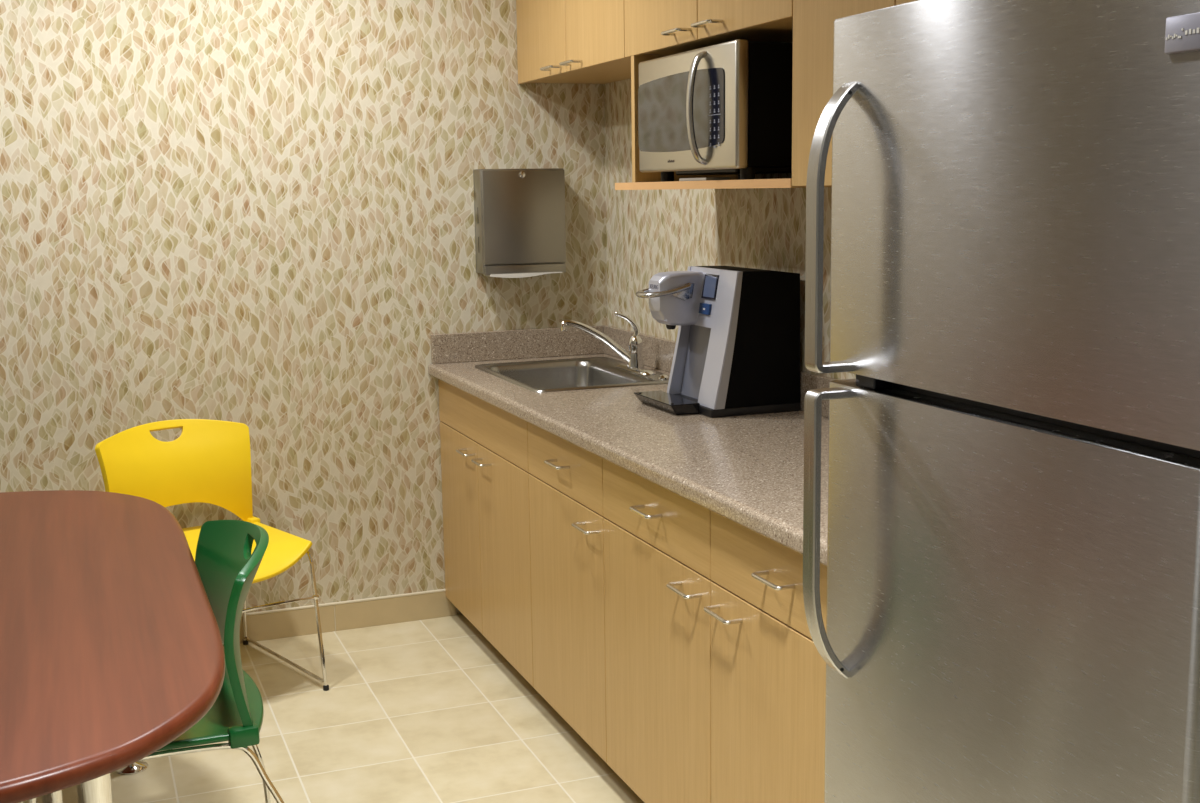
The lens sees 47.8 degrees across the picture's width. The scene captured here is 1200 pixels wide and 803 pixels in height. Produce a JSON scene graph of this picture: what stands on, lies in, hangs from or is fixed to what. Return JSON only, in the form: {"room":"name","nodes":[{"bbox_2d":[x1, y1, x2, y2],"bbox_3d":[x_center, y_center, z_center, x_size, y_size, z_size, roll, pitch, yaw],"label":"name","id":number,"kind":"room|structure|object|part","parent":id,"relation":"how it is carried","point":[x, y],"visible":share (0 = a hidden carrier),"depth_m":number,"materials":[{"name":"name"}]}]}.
{"room":"office break room","nodes":[
{"label":"office break room","id":0,"kind":"room"},
{"bbox_2d":[0,0,606,613],"bbox_3d":[-1.998,-0.416,4.167,4.500,2.600,0.100,-4,10,-21],"label":"wall","id":1,"kind":"structure","parent":0,"point":[257,214],"depth_m":4.47,"materials":[{"name":"beige paper"}]},
{"bbox_2d":[223,589,456,645],"bbox_3d":[-2.238,0.847,4.200,3.700,0.101,0.012,-4,10,-21],"label":"baseboard","id":2,"kind":"structure","parent":1,"relation":"attached to","point":[383,610],"depth_m":4.72,"materials":[{"name":"beige wood"}]},
{"bbox_3d":[-2.238,0.847,4.200,3.700,0.101,0.012,-4,10,-21],"label":"trim","id":3,"kind":"part","parent":2,"relation":"part of","materials":[{"name":"beige wood"}]},
{"bbox_2d":[473,168,565,275],"bbox_3d":[-0.277,-0.625,4.708,0.303,0.360,0.104,-4,10,-21],"label":"dispenser","id":4,"kind":"object","parent":1,"relation":"attached to","point":[519,214],"visible":1,"depth_m":4.66,"materials":[{"name":"silver metal"}]},
{"bbox_2d":[484,272,561,277],"bbox_3d":[-0.268,-0.442,4.729,0.262,0.014,0.084,-4,10,-21],"label":"paper towel","id":5,"kind":"object","parent":4,"relation":"in","point":[520,275],"visible":0.79,"depth_m":4.68,"materials":[{"name":"white paper"}]},
{"bbox_2d":[24,614,643,802],"bbox_3d":[-0.752,1.382,1.293,4.500,0.100,6.800,-4,10,-21],"label":"floor","id":6,"kind":"structure","parent":0,"point":[426,710],"depth_m":3.77,"materials":[{"name":"beige tile"}]},
{"bbox_2d":[0,490,224,802],"bbox_3d":[-1.347,0.750,2.683,1.110,0.735,2.020,-4,10,-21],"label":"conference table","id":7,"kind":"object","parent":6,"relation":"on","point":[112,650],"visible":1,"depth_m":2.38,"materials":[{"name":"red wood"}]},
{"bbox_3d":[-1.123,0.751,2.767,0.070,0.701,0.070,-4,10,-21],"label":"post","id":8,"kind":"part","parent":7,"relation":"part of","materials":[{"name":"silver metal"}]},
{"bbox_3d":[-0.850,0.776,2.303,0.120,0.617,0.120,-4,10,-21],"label":"leg","id":9,"kind":"part","parent":7,"relation":"part of","materials":[{"name":"silver metal"}]},
{"bbox_2d":[19,520,283,802],"bbox_3d":[-0.955,0.684,2.849,0.584,0.802,0.514,-5,10,-23],"label":"chair","id":10,"kind":"object","parent":6,"relation":"on","point":[227,568],"visible":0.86,"depth_m":2.78,"materials":[{"name":"green plastic"}]},
{"bbox_3d":[-1.025,0.907,2.603,0.222,0.419,0.020,-5,10,-26],"label":"leg","id":11,"kind":"part","parent":10,"relation":"part of","materials":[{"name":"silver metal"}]},
{"bbox_3d":[-0.890,0.693,2.642,0.110,0.012,0.012,-5,10,-23],"label":"seat rail","id":12,"kind":"part","parent":10,"relation":"part of","materials":[{"name":"silver metal"}]},
{"bbox_3d":[-0.974,0.669,2.839,0.511,0.077,0.492,-5,10,-23],"label":"seat","id":13,"kind":"part","parent":10,"relation":"part of","materials":[{"name":"green plastic"}]},
{"bbox_3d":[-0.718,0.882,2.728,0.267,0.420,0.044,-5,10,-23],"label":"leg","id":14,"kind":"part","parent":10,"relation":"part of","materials":[{"name":"silver metal"}]},
{"bbox_3d":[-0.770,0.453,2.896,0.130,0.364,0.504,-5,10,-23],"label":"backrest","id":15,"kind":"part","parent":10,"relation":"part of","materials":[{"name":"green plastic"}]},
{"bbox_2d":[228,723,259,748],"bbox_3d":[-0.708,0.663,2.692,0.058,0.038,0.034,-5,10,-23],"label":"socket","id":16,"kind":"object","parent":10,"relation":"attached to","point":[242,736],"depth_m":2.68,"materials":[{"name":"green plastic"}]},
{"bbox_3d":[-0.902,0.819,3.149,0.268,0.420,0.015,-6,10,-30],"label":"leg","id":17,"kind":"part","parent":10,"relation":"part of","materials":[{"name":"silver metal"}]},
{"bbox_2d":[95,419,328,690],"bbox_3d":[-1.204,0.484,4.154,0.514,0.802,0.584,-9,12,-41],"label":"chair","id":18,"kind":"object","parent":6,"relation":"on","point":[210,460],"visible":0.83,"depth_m":4.25,"materials":[{"name":"yellow plastic"}]},
{"bbox_3d":[-1.343,0.246,4.273,0.504,0.364,0.130,-9,12,-41],"label":"backrest","id":19,"kind":"part","parent":18,"relation":"part of","materials":[{"name":"yellow plastic"}]},
{"bbox_3d":[-1.130,0.618,4.450,0.015,0.420,0.268,-7,11,-34],"label":"leg","id":20,"kind":"part","parent":18,"relation":"part of","materials":[{"name":"silver metal"}]},
{"bbox_3d":[-1.191,0.469,4.137,0.492,0.077,0.511,-9,12,-41],"label":"seat","id":21,"kind":"part","parent":18,"relation":"part of","materials":[{"name":"yellow plastic"}]},
{"bbox_2d":[247,516,260,522],"bbox_3d":[-1.136,0.398,4.428,0.034,0.038,0.058,-9,12,-41],"label":"socket","id":22,"kind":"object","parent":18,"relation":"attached to","point":[251,519],"depth_m":4.41,"materials":[{"name":"yellow plastic"}]},
{"bbox_3d":[-1.023,0.829,4.371,0.011,0.011,0.553,-8,11,-39],"label":"sled rail","id":23,"kind":"part","parent":18,"relation":"part of","materials":[{"name":"silver metal"}]},
{"bbox_3d":[-0.914,0.655,4.198,0.020,0.419,0.222,-10,12,-44],"label":"leg","id":24,"kind":"part","parent":18,"relation":"part of","materials":[{"name":"silver metal"}]},
{"bbox_2d":[438,379,533,686],"bbox_3d":[-0.102,0.386,4.450,0.673,0.872,0.980,-4,10,-21],"label":"base cabinet","id":25,"kind":"object","parent":6,"relation":"on","point":[485,473],"visible":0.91,"depth_m":4.26,"materials":[{"name":"brown wood"}]},
{"bbox_3d":[-0.464,0.415,4.590,0.019,0.636,0.463,-4,10,-21],"label":"door","id":26,"kind":"part","parent":25,"relation":"part of","materials":[{"name":"brown wood"}]},
{"bbox_3d":[-0.436,0.165,4.392,0.039,0.008,0.106,-4,10,-21],"label":"handle","id":27,"kind":"part","parent":25,"relation":"part of","materials":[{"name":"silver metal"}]},
{"bbox_3d":[-0.371,0.190,4.228,0.039,0.008,0.106,-4,10,-21],"label":"handle","id":28,"kind":"part","parent":25,"relation":"part of","materials":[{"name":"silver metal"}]},
{"bbox_3d":[-0.376,0.057,4.291,0.019,0.154,0.979,-4,10,-21],"label":"false drawer","id":29,"kind":"part","parent":25,"relation":"part of","materials":[{"name":"brown wood"}]},
{"bbox_3d":[-0.284,0.483,4.138,0.019,0.636,0.513,-4,10,-21],"label":"door","id":30,"kind":"part","parent":25,"relation":"part of","materials":[{"name":"brown wood"}]},
{"bbox_2d":[428,325,838,565],"bbox_3d":[0.222,0.007,3.551,0.672,0.142,2.774,-4,10,-21],"label":"countertop","id":31,"kind":"structure","parent":25,"relation":"on","point":[747,470],"depth_m":3.38,"materials":[{"name":"beige stone"}]},
{"bbox_2d":[475,357,669,391],"bbox_3d":[-0.081,-0.011,4.406,0.493,0.174,0.675,-4,10,-21],"label":"sink","id":32,"kind":"object","parent":31,"relation":"in","point":[591,372],"visible":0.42,"depth_m":4.65,"materials":[{"name":"silver metal"}]},
{"bbox_2d":[658,374,669,378],"bbox_3d":[0.201,-0.079,4.231,0.042,0.012,0.042,-4,10,-21],"label":"cover","id":33,"kind":"object","parent":32,"relation":"on","point":[663,376],"visible":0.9,"depth_m":4.22,"materials":[{"name":"silver metal"}]},
{"bbox_2d":[561,311,655,374],"bbox_3d":[0.012,-0.191,4.375,0.278,0.194,0.250,-4,10,-21],"label":"faucet","id":34,"kind":"object","parent":31,"relation":"on","point":[635,364],"visible":1,"depth_m":4.39,"materials":[{"name":"silver metal"}]},
{"bbox_3d":[-0.003,-0.192,4.382,0.243,0.155,0.026,-3,9,-16],"label":"spout","id":35,"kind":"part","parent":34,"relation":"part of","materials":[{"name":"silver metal"}]},
{"bbox_3d":[0.088,-0.248,4.404,0.084,0.093,0.022,-2,9,-6],"label":"lever","id":36,"kind":"part","parent":34,"relation":"part of","materials":[{"name":"silver metal"}]},
{"bbox_3d":[0.117,-0.108,4.429,0.056,0.011,0.250,-4,10,-21],"label":"deck plate","id":37,"kind":"part","parent":34,"relation":"part of","materials":[{"name":"silver metal"}]},
{"bbox_2d":[634,266,799,417],"bbox_3d":[0.304,-0.171,3.662,0.362,0.376,0.326,-4,10,-21],"label":"coffee maker","id":38,"kind":"object","parent":31,"relation":"on","point":[737,351],"visible":1,"depth_m":3.56,"materials":[{"name":"black plastic"}]},
{"bbox_3d":[0.169,-0.299,3.680,0.142,0.047,0.130,-4,10,-21],"label":"lift handle","id":39,"kind":"part","parent":38,"relation":"part of","materials":[{"name":"silver metal"}]},
{"bbox_2d":[634,390,699,414],"bbox_3d":[0.178,0.003,3.677,0.084,0.031,0.254,-4,10,-21],"label":"drip tray","id":40,"kind":"object","parent":38,"relation":"on","point":[667,401],"depth_m":3.62,"materials":[{"name":"black plastic"}]},
{"bbox_3d":[0.333,-0.157,3.500,0.080,0.354,0.002,-4,10,-21],"label":"trim","id":41,"kind":"part","parent":38,"relation":"part of","materials":[{"name":"grey plastic"}]},
{"bbox_2d":[527,422,606,762],"bbox_3d":[0.183,0.494,3.733,0.673,0.872,0.574,-4,10,-21],"label":"base cabinet","id":42,"kind":"object","parent":6,"relation":"on","point":[566,479],"visible":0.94,"depth_m":3.59,"materials":[{"name":"brown wood"}]},
{"bbox_3d":[-0.114,0.165,3.557,0.039,0.008,0.106,-4,10,-21],"label":"handle","id":43,"kind":"part","parent":42,"relation":"part of","materials":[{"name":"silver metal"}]},
{"bbox_3d":[-0.090,0.165,3.574,0.019,0.154,0.573,-4,10,-21],"label":"drawer","id":44,"kind":"part","parent":42,"relation":"part of","materials":[{"name":"brown wood"}]},
{"bbox_3d":[-0.038,0.317,3.390,0.039,0.008,0.106,-4,10,-21],"label":"handle","id":45,"kind":"part","parent":42,"relation":"part of","materials":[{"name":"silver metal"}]},
{"bbox_2d":[603,459,712,802],"bbox_3d":[0.398,0.576,3.194,0.673,0.872,0.593,-4,10,-21],"label":"base cabinet","id":46,"kind":"object","parent":6,"relation":"on","point":[657,540],"visible":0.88,"depth_m":3.06,"materials":[{"name":"brown wood"}]},
{"bbox_3d":[0.100,0.246,3.019,0.039,0.008,0.106,-4,10,-21],"label":"handle","id":47,"kind":"part","parent":46,"relation":"part of","materials":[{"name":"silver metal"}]},
{"bbox_3d":[0.124,0.247,3.035,0.019,0.154,0.592,-4,10,-21],"label":"drawer","id":48,"kind":"part","parent":46,"relation":"part of","materials":[{"name":"brown wood"}]},
{"bbox_3d":[0.175,0.397,2.854,0.039,0.008,0.106,-4,10,-21],"label":"handle","id":49,"kind":"part","parent":46,"relation":"part of","materials":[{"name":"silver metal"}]},
{"bbox_2d":[704,511,826,802],"bbox_3d":[0.614,0.658,2.650,0.673,0.872,0.586,-4,10,-21],"label":"base cabinet","id":50,"kind":"object","parent":6,"relation":"on","point":[768,672],"visible":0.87,"depth_m":2.58,"materials":[{"name":"brown wood"}]},
{"bbox_3d":[0.242,0.422,2.687,0.039,0.008,0.106,-4,10,-21],"label":"handle","id":51,"kind":"part","parent":50,"relation":"part of","materials":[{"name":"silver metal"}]},
{"bbox_3d":[0.341,0.329,2.491,0.019,0.154,0.585,-4,10,-21],"label":"drawer","id":52,"kind":"part","parent":50,"relation":"part of","materials":[{"name":"brown wood"}]},
{"bbox_3d":[0.315,0.327,2.480,0.039,0.008,0.106,-4,10,-21],"label":"handle","id":53,"kind":"part","parent":50,"relation":"part of","materials":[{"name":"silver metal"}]},
{"bbox_2d":[803,0,1199,802],"bbox_3d":[0.793,0.335,1.883,0.794,1.742,0.749,-4,10,-21],"label":"refrigerator","id":54,"kind":"object","parent":6,"relation":"on","point":[1013,536],"visible":1,"depth_m":1.65,"materials":[{"name":"grey metal"}]},
{"bbox_3d":[0.340,0.201,2.021,0.069,0.442,0.033,-4,10,-21],"label":"handle","id":55,"kind":"part","parent":54,"relation":"part of","materials":[{"name":"silver metal"}]},
{"bbox_3d":[0.334,-0.248,1.950,0.069,0.414,0.033,-4,10,-21],"label":"handle","id":56,"kind":"part","parent":54,"relation":"part of","materials":[{"name":"silver metal"}]},
{"bbox_3d":[0.513,0.571,1.807,0.056,1.118,0.749,-4,10,-21],"label":"fridge door","id":57,"kind":"part","parent":54,"relation":"part of","materials":[{"name":"silver metal"}]},
{"bbox_3d":[0.501,-0.253,1.678,0.056,0.509,0.749,-4,10,-21],"label":"freezer door","id":58,"kind":"part","parent":54,"relation":"part of","materials":[{"name":"silver metal"}]},
{"bbox_2d":[604,79,855,379],"bbox_3d":[1.276,-0.105,1.875,0.100,2.600,6.600,-4,10,-21],"label":"wall","id":59,"kind":"structure","parent":0,"point":[649,233],"depth_m":4.27,"materials":[{"name":"beige paper"}]},
{"bbox_2d":[516,0,630,83],"bbox_3d":[0.017,-1.382,4.240,0.359,0.692,0.963,-4,10,-21],"label":"upper cabinet","id":60,"kind":"object","parent":59,"relation":"attached to","point":[559,41],"visible":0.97,"depth_m":4.25,"materials":[{"name":"brown wood"}]},
{"bbox_3d":[-0.191,-1.405,4.413,0.019,0.691,0.486,-4,10,-21],"label":"door","id":61,"kind":"part","parent":60,"relation":"part of","materials":[{"name":"brown wood"}]},
{"bbox_3d":[-0.159,-1.062,4.314,0.041,0.008,0.106,-4,10,-21],"label":"handle","id":62,"kind":"part","parent":60,"relation":"part of","materials":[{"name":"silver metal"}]},
{"bbox_3d":[-0.090,-1.036,4.143,0.041,0.008,0.106,-4,10,-21],"label":"handle","id":63,"kind":"part","parent":60,"relation":"part of","materials":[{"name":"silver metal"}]},
{"bbox_3d":[-0.015,-1.339,3.969,0.019,0.691,0.473,-4,10,-21],"label":"door","id":64,"kind":"part","parent":60,"relation":"part of","materials":[{"name":"brown wood"}]},
{"bbox_2d":[615,0,831,189],"bbox_3d":[0.354,-1.075,3.427,0.359,1.058,1.028,-4,10,-21],"label":"upper cabinet","id":65,"kind":"object","parent":59,"relation":"attached to","point":[654,29],"visible":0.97,"depth_m":3.44,"materials":[{"name":"brown wood"}]},
{"bbox_3d":[0.159,-1.273,3.533,0.019,0.691,0.469,-4,10,-21],"label":"door","id":66,"kind":"part","parent":65,"relation":"part of","materials":[{"name":"brown wood"}]},
{"bbox_3d":[0.191,-0.937,3.434,0.041,0.008,0.106,-4,10,-21],"label":"handle","id":67,"kind":"part","parent":65,"relation":"part of","materials":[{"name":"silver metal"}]},
{"bbox_3d":[0.240,-0.798,3.833,0.317,0.348,0.022,-4,10,-21],"label":"niche panel","id":68,"kind":"part","parent":65,"relation":"part of","materials":[{"name":"brown wood"}]},
{"bbox_2d":[679,177,729,180],"bbox_3d":[0.268,-0.572,3.490,0.068,0.007,0.160,-4,10,-21],"label":"leaflet","id":69,"kind":"object","parent":65,"relation":"on","point":[715,178],"visible":0.94,"depth_m":3.43,"materials":[{"name":"white paper"}]},
{"bbox_3d":[0.256,-0.912,3.271,0.041,0.008,0.106,-4,10,-21],"label":"handle","id":70,"kind":"part","parent":65,"relation":"part of","materials":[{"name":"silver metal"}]},
{"bbox_2d":[638,39,792,181],"bbox_3d":[0.344,-0.730,3.478,0.378,0.321,0.585,-4,10,-21],"label":"microwave","id":71,"kind":"object","parent":65,"relation":"on","point":[725,108],"visible":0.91,"depth_m":3.25,"materials":[{"name":"silver metal"}]},
{"bbox_3d":[0.227,-0.734,3.430,0.034,0.295,0.585,-4,10,-21],"label":"frame","id":72,"kind":"part","parent":71,"relation":"part of","materials":[{"name":"silver metal"}]},
{"bbox_3d":[0.236,-0.715,3.307,0.052,0.274,0.033,-3,9,-13],"label":"handle","id":73,"kind":"part","parent":71,"relation":"part of","materials":[{"name":"silver metal"}]},
{"bbox_3d":[0.280,-0.707,3.252,0.007,0.186,0.086,-4,10,-21],"label":"control panel","id":74,"kind":"part","parent":71,"relation":"part of","materials":[{"name":"black plastic"}]},
{"bbox_3d":[0.332,-1.207,3.097,0.019,0.691,0.472,-4,10,-21],"label":"door","id":75,"kind":"part","parent":65,"relation":"part of","materials":[{"name":"brown wood"}]},
{"bbox_2d":[791,178,831,187],"bbox_3d":[0.381,-0.563,3.515,0.318,0.020,1.028,-4,10,-21],"label":"shelf","id":76,"kind":"object","parent":65,"relation":"attached to","point":[791,178],"depth_m":2.99,"materials":[{"name":"brown wood"}]},
{"bbox_2d":[792,0,916,185],"bbox_3d":[0.687,-0.950,2.592,0.359,1.055,0.783,-4,10,-21],"label":"upper cabinet","id":77,"kind":"object","parent":59,"relation":"attached to","point":[813,20],"visible":0.03,"depth_m":2.87,"materials":[{"name":"brown wood"}]},
{"bbox_3d":[0.637,-0.913,2.364,0.019,1.054,0.389,-4,10,-21],"label":"door","id":78,"kind":"part","parent":77,"relation":"part of","materials":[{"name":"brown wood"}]}
]}

